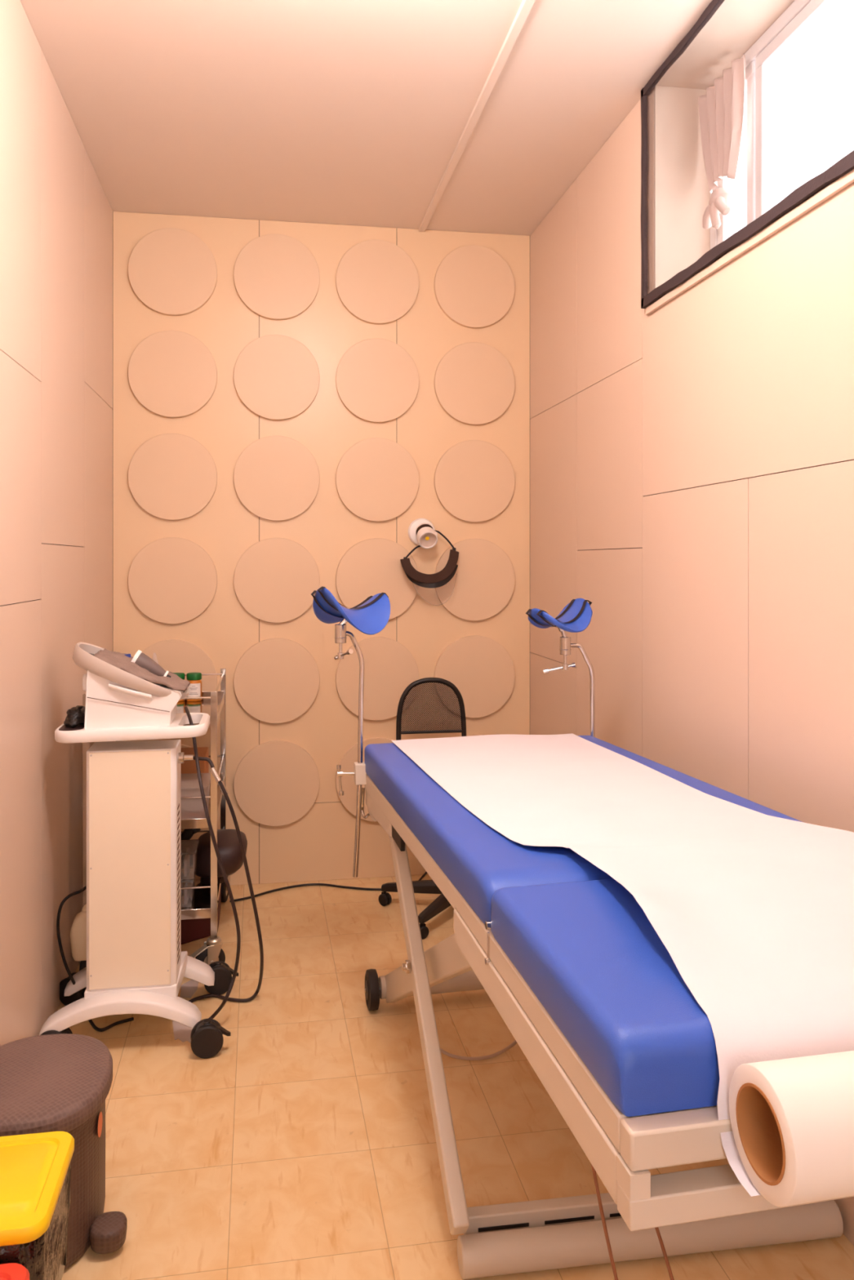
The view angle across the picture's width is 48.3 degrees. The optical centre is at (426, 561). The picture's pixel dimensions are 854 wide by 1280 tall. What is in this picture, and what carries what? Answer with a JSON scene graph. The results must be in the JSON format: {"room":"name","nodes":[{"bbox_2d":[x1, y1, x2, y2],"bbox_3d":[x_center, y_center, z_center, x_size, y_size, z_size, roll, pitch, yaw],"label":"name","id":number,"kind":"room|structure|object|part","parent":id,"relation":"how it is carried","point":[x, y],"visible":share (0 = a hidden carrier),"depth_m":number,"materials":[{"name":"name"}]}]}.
{"room":"examination room","nodes":[
{"label":"examination room","id":0,"kind":"room"},
{"bbox_2d":[0,0,112,1045],"bbox_3d":[-0.900,-0.040,1.530,0.100,2.620,4.517,0,0,-10],"label":"wall","id":1,"kind":"structure","parent":0,"point":[56,212],"depth_m":2.54,"materials":[{"name":"paint"}]},
{"bbox_2d":[112,211,530,885],"bbox_3d":[-0.400,-0.040,3.854,1.858,2.620,0.100,0,0,-10],"label":"wall","id":2,"kind":"structure","parent":0,"point":[318,846],"depth_m":3.80,"materials":[{"name":"paint"}]},
{"bbox_2d":[128,227,217,315],"bbox_3d":[-0.985,-1.124,3.696,0.335,0.335,0.018,0,0,-10],"label":"disc","id":3,"kind":"object","parent":2,"relation":"attached to","point":[172,272],"visible":1,"depth_m":3.69,"materials":[{"name":"laminate"}]},
{"bbox_2d":[128,330,217,417],"bbox_3d":[-0.985,-0.728,3.696,0.335,0.335,0.018,0,0,-10],"label":"disc","id":4,"kind":"object","parent":2,"relation":"attached to","point":[172,374],"visible":1,"depth_m":3.69,"materials":[{"name":"laminate"}]},
{"bbox_2d":[128,433,217,519],"bbox_3d":[-0.985,-0.330,3.696,0.335,0.335,0.018,0,0,-10],"label":"disc","id":5,"kind":"object","parent":2,"relation":"attached to","point":[171,476],"visible":1,"depth_m":3.69,"materials":[{"name":"laminate"}]},
{"bbox_2d":[128,537,217,623],"bbox_3d":[-0.985,0.072,3.696,0.335,0.335,0.018,0,0,-10],"label":"disc","id":6,"kind":"object","parent":2,"relation":"attached to","point":[171,580],"visible":1,"depth_m":3.69,"materials":[{"name":"laminate"}]},
{"bbox_2d":[142,639,217,691],"bbox_3d":[-0.985,0.468,3.696,0.335,0.335,0.018,0,0,-10],"label":"disc","id":7,"kind":"object","parent":2,"relation":"attached to","point":[173,655],"visible":0.42,"depth_m":3.69,"materials":[{"name":"laminate"}]},
{"bbox_2d":[181,744,210,773],"bbox_3d":[-0.985,0.873,3.696,0.335,0.335,0.018,0,0,-10],"label":"disc","id":8,"kind":"object","parent":2,"relation":"attached to","point":[182,745],"visible":0.03,"depth_m":3.71,"materials":[{"name":"laminate"}]},
{"bbox_2d":[233,234,319,319],"bbox_3d":[-0.592,-1.124,3.762,0.335,0.335,0.018,0,0,-10],"label":"disc","id":9,"kind":"object","parent":2,"relation":"attached to","point":[276,277],"visible":1,"depth_m":3.75,"materials":[{"name":"laminate"}]},
{"bbox_2d":[233,740,319,826],"bbox_3d":[-0.592,0.873,3.762,0.335,0.335,0.018,0,0,-10],"label":"disc","id":10,"kind":"object","parent":2,"relation":"attached to","point":[276,783],"visible":1,"depth_m":3.75,"materials":[{"name":"laminate"}]},
{"bbox_2d":[233,334,319,420],"bbox_3d":[-0.592,-0.728,3.762,0.335,0.335,0.018,0,0,-10],"label":"disc","id":11,"kind":"object","parent":2,"relation":"attached to","point":[276,377],"visible":1,"depth_m":3.75,"materials":[{"name":"laminate"}]},
{"bbox_2d":[233,638,319,723],"bbox_3d":[-0.592,0.468,3.762,0.335,0.335,0.018,0,0,-10],"label":"disc","id":12,"kind":"object","parent":2,"relation":"attached to","point":[276,680],"visible":1,"depth_m":3.75,"materials":[{"name":"laminate"}]},
{"bbox_2d":[233,435,319,520],"bbox_3d":[-0.592,-0.330,3.762,0.335,0.335,0.018,0,0,-10],"label":"disc","id":13,"kind":"object","parent":2,"relation":"attached to","point":[276,477],"visible":1,"depth_m":3.75,"materials":[{"name":"laminate"}]},
{"bbox_2d":[233,537,319,622],"bbox_3d":[-0.592,0.072,3.762,0.335,0.335,0.018,0,0,-10],"label":"disc","id":14,"kind":"object","parent":2,"relation":"attached to","point":[275,580],"visible":0.92,"depth_m":3.75,"materials":[{"name":"laminate"}]},
{"bbox_2d":[335,737,393,822],"bbox_3d":[-0.199,0.873,3.828,0.335,0.335,0.018,0,0,-10],"label":"disc","id":15,"kind":"object","parent":2,"relation":"attached to","point":[348,799],"visible":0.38,"depth_m":3.80,"materials":[{"name":"laminate"}]},
{"bbox_2d":[335,240,418,324],"bbox_3d":[-0.199,-1.124,3.828,0.335,0.335,0.018,0,0,-10],"label":"disc","id":16,"kind":"object","parent":2,"relation":"attached to","point":[377,282],"visible":1,"depth_m":3.82,"materials":[{"name":"laminate"}]},
{"bbox_2d":[335,338,418,422],"bbox_3d":[-0.199,-0.728,3.828,0.335,0.335,0.018,0,0,-10],"label":"disc","id":17,"kind":"object","parent":2,"relation":"attached to","point":[377,380],"visible":1,"depth_m":3.82,"materials":[{"name":"laminate"}]},
{"bbox_2d":[335,437,418,521],"bbox_3d":[-0.199,-0.330,3.828,0.335,0.335,0.018,0,0,-10],"label":"disc","id":18,"kind":"object","parent":2,"relation":"attached to","point":[377,478],"visible":1,"depth_m":3.82,"materials":[{"name":"laminate"}]},
{"bbox_2d":[335,636,418,720],"bbox_3d":[-0.199,0.468,3.828,0.335,0.335,0.018,0,0,-10],"label":"disc","id":19,"kind":"object","parent":2,"relation":"attached to","point":[389,667],"visible":0.84,"depth_m":3.82,"materials":[{"name":"laminate"}]},
{"bbox_2d":[335,537,418,620],"bbox_3d":[-0.199,0.072,3.828,0.335,0.335,0.018,0,0,-10],"label":"disc","id":20,"kind":"object","parent":2,"relation":"attached to","point":[371,566],"visible":0.76,"depth_m":3.82,"materials":[{"name":"laminate"}]},
{"bbox_2d":[408,518,437,548],"bbox_3d":[-0.012,-0.115,3.800,0.111,0.125,0.135,0,0,-10],"label":"wall spotlight","id":21,"kind":"object","parent":2,"relation":"attached to","point":[421,531],"visible":1,"depth_m":3.78,"materials":[{"name":"white plastic"}]},
{"bbox_2d":[400,530,458,605],"bbox_3d":[0.016,0.023,3.792,0.237,0.302,0.099,0,0,-10],"label":"face shield","id":22,"kind":"object","parent":21,"relation":"hanging from","point":[439,579],"visible":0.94,"depth_m":3.77,"materials":[{"name":"brown plastic"}]},
{"bbox_2d":[433,635,515,717],"bbox_3d":[0.195,0.468,3.894,0.335,0.335,0.018,0,0,-10],"label":"disc","id":23,"kind":"object","parent":2,"relation":"attached to","point":[481,668],"visible":0.85,"depth_m":3.89,"materials":[{"name":"laminate"}]},
{"bbox_2d":[434,244,515,328],"bbox_3d":[0.195,-1.124,3.894,0.335,0.335,0.018,0,0,-10],"label":"disc","id":24,"kind":"object","parent":2,"relation":"attached to","point":[474,286],"visible":1,"depth_m":3.88,"materials":[{"name":"laminate"}]},
{"bbox_2d":[434,342,515,425],"bbox_3d":[0.195,-0.728,3.894,0.335,0.335,0.018,0,0,-10],"label":"disc","id":25,"kind":"object","parent":2,"relation":"attached to","point":[474,383],"visible":1,"depth_m":3.88,"materials":[{"name":"laminate"}]},
{"bbox_2d":[434,440,515,522],"bbox_3d":[0.195,-0.330,3.894,0.335,0.335,0.018,0,0,-10],"label":"disc","id":26,"kind":"object","parent":2,"relation":"attached to","point":[474,480],"visible":1,"depth_m":3.88,"materials":[{"name":"laminate"}]},
{"bbox_2d":[434,538,515,620],"bbox_3d":[0.195,0.072,3.894,0.335,0.335,0.018,0,0,-10],"label":"disc","id":27,"kind":"object","parent":2,"relation":"attached to","point":[485,580],"visible":0.91,"depth_m":3.89,"materials":[{"name":"laminate"}]},
{"bbox_2d":[20,0,712,235],"bbox_3d":[0.036,-1.380,1.688,1.998,0.060,4.517,0,0,-10],"label":"ceiling","id":28,"kind":"structure","parent":0,"point":[331,112],"depth_m":2.77,"materials":[{"name":"paint"}]},
{"bbox_2d":[418,0,535,231],"bbox_3d":[0.344,-1.344,1.692,0.027,0.012,4.402,0,0,-10],"label":"trim","id":29,"kind":"structure","parent":28,"relation":"attached to","point":[526,6],"depth_m":2.77,"materials":[{"name":"paint"}]},
{"bbox_2d":[57,874,853,1279],"bbox_3d":[-0.034,1.295,1.676,1.858,0.050,4.517,0,0,-10],"label":"floor","id":30,"kind":"structure","parent":0,"point":[304,1148],"depth_m":2.13,"materials":[{"name":"tile"}]},
{"bbox_2d":[0,1262,29,1279],"bbox_3d":[-0.639,1.117,1.183,0.232,0.302,0.246,0,0,-10],"label":"waste bin","id":31,"kind":"object","parent":30,"relation":"on","point":[11,1271],"visible":1,"depth_m":1.30,"materials":[{"name":"red plastic"}]},
{"bbox_2d":[0,1131,74,1279],"bbox_3d":[-0.669,1.099,1.430,0.234,0.338,0.238,0,0,-10],"label":"waste bin","id":32,"kind":"object","parent":30,"relation":"on","point":[35,1169],"visible":1,"depth_m":1.43,"materials":[{"name":"yellow plastic"}]},
{"bbox_2d":[0,1033,127,1270],"bbox_3d":[-0.742,1.116,1.807,0.290,0.304,0.329,0,0,-29],"label":"pedal bin","id":33,"kind":"object","parent":30,"relation":"on","point":[62,1082],"visible":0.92,"depth_m":1.75,"materials":[{"name":"brown plastic"}]},
{"bbox_3d":[-0.742,0.987,1.807,0.274,0.047,0.328,0,0,-10],"label":"lid","id":34,"kind":"part","parent":33,"relation":"part of","materials":[{"name":"grey plastic"}]},
{"bbox_2d":[39,642,238,1058],"bbox_3d":[-0.781,0.744,2.607,0.511,1.052,0.421,0,0,-10],"label":"machine","id":35,"kind":"object","parent":30,"relation":"on","point":[136,963],"visible":0.84,"depth_m":2.50,"materials":[{"name":"white plastic"}]},
{"bbox_2d":[63,705,84,728],"bbox_3d":[-0.941,0.412,2.569,0.065,0.046,0.153,0,0,-10],"label":"coiled cord","id":36,"kind":"object","parent":35,"relation":"on","point":[75,716],"visible":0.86,"depth_m":2.52,"materials":[{"name":"black plastic"}]},
{"bbox_2d":[69,903,86,960],"bbox_3d":[-0.959,1.047,2.721,0.108,0.153,0.085,0,0,-10],"label":"plastic jug","id":37,"kind":"object","parent":35,"relation":"on","point":[77,934],"visible":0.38,"depth_m":2.68,"materials":[{"name":"white plastic"}]},
{"bbox_3d":[-0.953,0.987,2.722,0.065,0.033,0.014,0,0,-10],"label":"handle","id":38,"kind":"part","parent":37,"relation":"part of","materials":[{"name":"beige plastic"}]},
{"bbox_2d":[56,884,133,1031],"bbox_3d":[-0.924,1.082,2.648,0.208,0.374,0.097,0,0,29],"label":"power cable","id":39,"kind":"object","parent":35,"relation":"attached to","point":[84,888],"visible":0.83,"depth_m":2.65,"materials":[{"name":"black plastic"}]},
{"bbox_3d":[-0.796,1.172,2.487,0.400,0.096,0.080,0,0,-10],"label":"arm","id":40,"kind":"part","parent":35,"relation":"part of","materials":[{"name":"white plastic"}]},
{"bbox_3d":[-0.781,0.807,2.508,0.208,0.619,0.007,0,0,-10],"label":"panel","id":41,"kind":"part","parent":35,"relation":"part of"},
{"bbox_2d":[54,712,209,742],"bbox_3d":[-0.795,0.450,2.599,0.390,0.036,0.240,0,0,-10],"label":"tray","id":42,"kind":"object","parent":35,"relation":"on","point":[100,731],"depth_m":2.50,"materials":[{"name":"white plastic"}]},
{"bbox_3d":[-0.793,1.142,2.620,0.245,0.040,0.230,0,0,-10],"label":"plate","id":43,"kind":"part","parent":35,"relation":"part of","materials":[{"name":"white plastic"}]},
{"bbox_3d":[-0.820,1.172,2.737,0.410,0.096,0.080,0,0,-10],"label":"arm","id":44,"kind":"part","parent":35,"relation":"part of","materials":[{"name":"white plastic"}]},
{"bbox_2d":[93,648,190,691],"bbox_3d":[-0.772,0.293,2.598,0.242,0.110,0.219,0,0,-10],"label":"towel","id":45,"kind":"object","parent":35,"relation":"on","point":[118,660],"visible":0.8,"depth_m":2.53,"materials":[{"name":"grey fabric"}]},
{"bbox_2d":[130,649,170,677],"bbox_3d":[-0.754,0.282,2.591,0.114,0.087,0.057,0,0,-10],"label":"handpiece","id":46,"kind":"object","parent":45,"relation":"on","point":[140,659],"visible":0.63,"depth_m":2.57,"materials":[{"name":"white plastic"}]},
{"bbox_2d":[184,706,240,1018],"bbox_3d":[-0.586,0.841,2.617,0.115,0.859,0.263,0,0,-26],"label":"cable","id":47,"kind":"object","parent":35,"relation":"hanging from","point":[194,743],"visible":0.85,"depth_m":2.53,"materials":[{"name":"black rubber"}]},
{"bbox_3d":[-0.529,1.214,2.469,0.041,0.031,0.026,0,0,-10],"label":"brake lever","id":48,"kind":"part","parent":35,"relation":"part of","materials":[{"name":"black plastic"}]},
{"bbox_2d":[188,755,263,1002],"bbox_3d":[-0.569,0.898,2.680,0.216,0.743,0.227,0,0,-10],"label":"cable","id":49,"kind":"object","parent":35,"relation":"attached to","point":[213,771],"visible":0.98,"depth_m":2.62,"materials":[{"name":"black rubber"}]},
{"bbox_3d":[-0.579,1.214,2.825,0.041,0.031,0.026,0,0,-10],"label":"brake lever","id":50,"kind":"part","parent":35,"relation":"part of","materials":[{"name":"black plastic"}]},
{"bbox_2d":[78,668,230,970],"bbox_3d":[-0.890,0.834,3.224,0.434,0.872,0.722,0,0,-10],"label":"trolley","id":51,"kind":"object","parent":30,"relation":"on","point":[206,897],"depth_m":2.93,"materials":[{"name":"silver metal"}]},
{"bbox_3d":[-1.026,0.776,2.875,0.020,0.757,0.020,0,0,-10],"label":"post","id":52,"kind":"part","parent":51,"relation":"part of","materials":[{"name":"silver metal"}]},
{"bbox_2d":[173,672,185,702],"bbox_3d":[-0.913,0.458,3.487,0.055,0.101,0.056,0,0,-10],"label":"jar","id":53,"kind":"object","parent":51,"relation":"on","point":[181,675],"visible":0.22,"depth_m":3.47,"materials":[{"name":"green plastic"}]},
{"bbox_3d":[-0.913,0.418,3.487,0.054,0.023,0.054,0,0,-10],"label":"lid","id":54,"kind":"part","parent":53,"relation":"part of","materials":[{"name":"green plastic"}]},
{"bbox_2d":[181,867,196,907],"bbox_3d":[-0.816,1.046,3.062,0.139,0.086,0.142,0,0,-10],"label":"clear organiser","id":55,"kind":"object","parent":51,"relation":"on","point":[187,895],"visible":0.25,"depth_m":3.00,"materials":[{"name":"plastic"}]},
{"bbox_3d":[-0.816,1.006,3.062,0.139,0.007,0.142,0,0,-10],"label":"lid","id":56,"kind":"part","parent":55,"relation":"part of","materials":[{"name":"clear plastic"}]},
{"bbox_2d":[181,839,199,879],"bbox_3d":[-0.812,0.958,3.063,0.146,0.086,0.142,0,0,-10],"label":"clear organiser","id":57,"kind":"object","parent":55,"relation":"on","point":[188,847],"visible":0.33,"depth_m":3.01,"materials":[{"name":"plastic"}]},
{"bbox_3d":[-0.812,0.918,3.063,0.146,0.007,0.142,0,0,-10],"label":"lid","id":58,"kind":"part","parent":57,"relation":"part of","materials":[{"name":"clear plastic"}]},
{"bbox_3d":[-0.837,0.947,3.206,0.150,0.138,0.036,0,0,-10],"label":"hair dryer handle","id":59,"kind":"part","parent":51,"relation":"part of","materials":[{"name":"black plastic"}]},
{"bbox_2d":[186,672,201,702],"bbox_3d":[-0.853,0.458,3.492,0.055,0.101,0.056,0,0,-10],"label":"jar","id":60,"kind":"object","parent":51,"relation":"on","point":[194,689],"visible":0.83,"depth_m":3.47,"materials":[{"name":"orange"}]},
{"bbox_3d":[-0.853,0.418,3.492,0.054,0.023,0.054,0,0,-10],"label":"lid","id":61,"kind":"part","parent":60,"relation":"part of","materials":[{"name":"green plastic"}]},
{"bbox_2d":[181,746,208,773],"bbox_3d":[-0.847,0.738,3.305,0.165,0.150,0.200,0,0,-10],"label":"carton","id":62,"kind":"object","parent":51,"relation":"on","point":[188,766],"visible":0.16,"depth_m":3.22,"materials":[{"name":"brown cardboard"}]},
{"bbox_2d":[181,773,210,819],"bbox_3d":[-0.792,0.756,3.056,0.188,0.110,0.206,0,0,-10],"label":"plastic tub","id":63,"kind":"object","parent":51,"relation":"on","point":[193,808],"visible":0.3,"depth_m":2.97,"materials":[{"name":"white plastic"}]},
{"bbox_3d":[-0.704,1.192,2.910,0.067,0.031,0.026,0,0,-30],"label":"brake lever","id":64,"kind":"part","parent":51,"relation":"part of","materials":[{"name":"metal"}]},
{"bbox_3d":[-0.893,1.000,3.214,0.387,0.007,0.633,0,0,-10],"label":"guard rail","id":65,"kind":"part","parent":51,"relation":"part of","materials":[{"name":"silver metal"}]},
{"bbox_2d":[176,691,224,728],"bbox_3d":[-0.893,0.497,3.214,0.389,0.030,0.639,0,0,-10],"label":"shelf","id":66,"kind":"object","parent":51,"relation":"attached to","point":[203,705],"depth_m":3.33,"materials":[{"name":"metal"}]},
{"bbox_2d":[181,890,220,944],"bbox_3d":[-0.885,1.206,3.259,0.335,0.127,0.399,0,0,-10],"label":"storage box","id":67,"kind":"object","parent":51,"relation":"on","point":[192,930],"visible":0.19,"depth_m":3.20,"materials":[{"name":"red plastic"}]},
{"bbox_2d":[181,875,221,919],"bbox_3d":[-0.893,1.079,3.214,0.389,0.030,0.639,0,0,-10],"label":"shelf","id":68,"kind":"object","parent":51,"relation":"attached to","point":[202,907],"depth_m":3.01,"materials":[{"name":"metal"}]},
{"bbox_2d":[181,773,224,829],"bbox_3d":[-0.893,0.802,3.214,0.389,0.030,0.639,0,0,-10],"label":"shelf","id":69,"kind":"object","parent":51,"relation":"attached to","point":[186,824],"depth_m":2.93,"materials":[{"name":"metal"}]},
{"bbox_3d":[-0.893,0.723,3.214,0.387,0.007,0.633,0,0,-10],"label":"guard rail","id":70,"kind":"part","parent":51,"relation":"part of","materials":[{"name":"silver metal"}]},
{"bbox_3d":[-0.893,0.418,3.214,0.387,0.007,0.633,0,0,-10],"label":"guard rail","id":71,"kind":"part","parent":51,"relation":"part of","materials":[{"name":"silver metal"}]},
{"bbox_3d":[-0.656,0.776,2.937,0.020,0.757,0.020,0,0,-10],"label":"post","id":72,"kind":"part","parent":51,"relation":"part of","materials":[{"name":"silver metal"}]},
{"bbox_2d":[195,829,247,884],"bbox_3d":[-0.716,1.015,3.287,0.190,0.146,0.260,0,0,-10],"label":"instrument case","id":73,"kind":"object","parent":51,"relation":"on","point":[228,843],"visible":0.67,"depth_m":3.19,"materials":[{"name":"black plastic"}]},
{"bbox_3d":[-0.760,0.776,3.553,0.020,0.757,0.020,0,0,-10],"label":"post","id":74,"kind":"part","parent":51,"relation":"part of","materials":[{"name":"silver metal"}]},
{"bbox_2d":[172,1020,192,1043],"bbox_3d":[-0.654,1.269,2.582,0.076,0.001,0.156,0,0,-13],"label":"tape strip","id":75,"kind":"object","parent":30,"relation":"on","point":[182,1032],"visible":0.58,"depth_m":2.57,"materials":[{"name":"white plastic"}]},
{"bbox_2d":[179,979,198,998],"bbox_3d":[-0.710,1.269,2.850,0.050,0.001,0.156,0,0,-10],"label":"tape strip","id":76,"kind":"object","parent":30,"relation":"on","point":[188,989],"visible":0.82,"depth_m":2.83,"materials":[{"name":"grey plastic"}]},
{"bbox_2d":[229,871,426,902],"bbox_3d":[-0.344,1.159,3.699,0.830,0.229,0.140,0,0,-14],"label":"cable","id":77,"kind":"object","parent":30,"relation":"on","point":[425,873],"visible":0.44,"depth_m":3.70,"materials":[{"name":"black plastic"}]},
{"bbox_2d":[378,677,466,939],"bbox_3d":[0.128,0.853,3.493,0.594,0.833,0.579,0,0,-10],"label":"swivel chair","id":78,"kind":"object","parent":30,"relation":"on","point":[441,903],"visible":0.4,"depth_m":3.59,"materials":[{"name":"black plastic"}]},
{"bbox_3d":[-0.030,1.186,3.503,0.280,0.060,0.048,0,0,12],"label":"leg","id":79,"kind":"part","parent":78,"relation":"part of","materials":[{"name":"black plastic"}]},
{"bbox_3d":[0.020,0.619,3.594,0.272,0.364,0.036,0,0,-10],"label":"frame","id":80,"kind":"part","parent":78,"relation":"part of","materials":[{"name":"black plastic"}]},
{"bbox_3d":[0.046,1.186,3.331,0.048,0.060,0.280,0,0,30],"label":"leg","id":81,"kind":"part","parent":78,"relation":"part of","materials":[{"name":"black plastic"}]},
{"bbox_2d":[360,735,853,1279],"bbox_3d":[0.368,0.864,1.864,0.767,0.816,1.982,0,0,-12],"label":"examination table","id":82,"kind":"object","parent":30,"relation":"on","point":[580,976],"visible":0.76,"depth_m":1.29,"materials":[{"name":"blue leather"}]},
{"bbox_2d":[311,586,390,877],"bbox_3d":[-0.204,0.455,2.561,0.217,0.782,0.208,0,0,-10],"label":"stirrup","id":83,"kind":"object","parent":82,"relation":"attached to","point":[371,615],"visible":0.99,"depth_m":2.56,"materials":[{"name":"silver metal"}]},
{"bbox_3d":[-0.216,0.153,2.558,0.042,0.046,0.025,0,0,-10],"label":"stem","id":84,"kind":"part","parent":83,"relation":"part of","materials":[{"name":"silver metal"}]},
{"bbox_3d":[-0.122,0.614,2.383,0.006,0.088,0.390,0,0,-12],"label":"plate","id":85,"kind":"part","parent":82,"relation":"part of","materials":[{"name":"beige paint"}]},
{"bbox_3d":[0.010,0.922,2.168,0.028,0.646,1.145,0,0,-12],"label":"leg","id":86,"kind":"part","parent":82,"relation":"part of","materials":[{"name":"beige paint"}]},
{"bbox_3d":[-0.011,0.906,2.018,0.030,0.583,0.704,0,0,-12],"label":"leg","id":87,"kind":"part","parent":82,"relation":"part of","materials":[{"name":"beige paint"}]},
{"bbox_3d":[0.022,0.573,1.747,0.030,0.084,1.703,0,0,-12],"label":"rail","id":88,"kind":"part","parent":82,"relation":"part of","materials":[{"name":"white metal"}]},
{"bbox_3d":[0.128,0.594,1.243,0.032,0.052,0.668,0,0,-12],"label":"rail","id":89,"kind":"part","parent":82,"relation":"part of","materials":[{"name":"white metal"}]},
{"bbox_2d":[525,598,595,737],"bbox_3d":[0.405,0.423,2.683,0.275,0.641,0.169,0,0,-33],"label":"holder","id":90,"kind":"object","parent":82,"relation":"attached to","point":[575,616],"visible":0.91,"depth_m":2.66,"materials":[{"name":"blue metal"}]},
{"bbox_3d":[0.378,0.193,2.663,0.030,0.044,0.025,0,0,-10],"label":"stem","id":91,"kind":"part","parent":90,"relation":"part of","materials":[{"name":"silver metal"}]},
{"bbox_2d":[364,735,804,924],"bbox_3d":[0.278,0.513,2.040,0.655,0.110,1.247,0,0,-12],"label":"cushion","id":92,"kind":"object","parent":82,"relation":"on","point":[467,859],"depth_m":1.67,"materials":[{"name":"blue plastic"}]},
{"bbox_3d":[0.328,0.940,1.463,0.216,0.661,0.133,0,0,11],"label":"cord","id":93,"kind":"part","parent":82,"relation":"part of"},
{"bbox_2d":[490,878,719,1116],"bbox_3d":[0.456,0.492,1.199,0.655,0.073,0.459,0,0,-12],"label":"cushion","id":94,"kind":"object","parent":82,"relation":"on","point":[588,957],"depth_m":1.04,"materials":[{"name":"blue leather"}]},
{"bbox_2d":[391,733,853,1206],"bbox_3d":[0.385,0.490,1.754,0.610,0.152,1.856,0,0,-12],"label":"paper roll","id":95,"kind":"object","parent":82,"relation":"on","point":[753,911],"visible":1,"depth_m":1.21,"materials":[{"name":"paper"}]},
{"bbox_3d":[0.386,0.941,1.474,0.309,0.663,0.062,0,0,22],"label":"cord","id":96,"kind":"part","parent":82,"relation":"part of","materials":[{"name":"brown rubber"}]},
{"bbox_3d":[0.505,0.549,0.965,0.651,0.036,0.028,0,0,-12],"label":"rail","id":97,"kind":"part","parent":82,"relation":"part of","materials":[{"name":"beige paint"}]},
{"bbox_3d":[0.327,0.555,1.808,0.615,0.046,1.680,0,0,-12],"label":"board","id":98,"kind":"part","parent":82,"relation":"part of","materials":[{"name":"beige paint"}]},
{"bbox_3d":[0.505,0.606,0.965,0.655,0.029,0.032,0,0,-12],"label":"rail","id":99,"kind":"part","parent":82,"relation":"part of","materials":[{"name":"white metal"}]},
{"bbox_2d":[529,88,853,1245],"bbox_3d":[0.902,-0.040,1.834,0.240,2.620,4.517,0,0,-10],"label":"wall","id":100,"kind":"structure","parent":0,"point":[691,459],"depth_m":2.40,"materials":[{"name":"paint"}]},
{"bbox_2d":[653,0,841,288],"bbox_3d":[0.905,-1.050,1.823,0.238,0.599,1.794,0,0,-10],"label":"window","id":101,"kind":"structure","parent":100,"relation":"in","point":[765,32],"depth_m":2.57,"materials":[{"name":"paint"}]},
{"bbox_2d":[697,53,745,229],"bbox_3d":[0.793,-1.103,2.572,0.064,0.409,0.241,0,0,-10],"label":"curtain","id":102,"kind":"object","parent":101,"relation":"hanging from","point":[721,110],"visible":1,"depth_m":2.56,"materials":[{"name":"fabric"}]},
{"bbox_3d":[0.849,-1.050,2.575,0.040,0.506,0.198,0,0,-10],"label":"sash","id":103,"kind":"part","parent":101,"relation":"part of","materials":[{"name":"white plastic"}]},
{"bbox_3d":[0.978,-1.050,1.835,0.060,0.576,1.771,0,0,-10],"label":"frame","id":104,"kind":"part","parent":101,"relation":"part of","materials":[{"name":"white plastic"}]},
{"bbox_3d":[0.928,-1.050,2.102,0.040,0.506,0.738,0,0,-10],"label":"sash","id":105,"kind":"part","parent":101,"relation":"part of","materials":[{"name":"white plastic"}]},
{"bbox_2d":[640,0,853,315],"bbox_3d":[0.784,-1.026,1.757,0.018,0.646,1.972,0,0,-10],"label":"window frame","id":106,"kind":"structure","parent":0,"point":[841,174],"depth_m":2.29,"materials":[{"name":"brown"}]}
]}

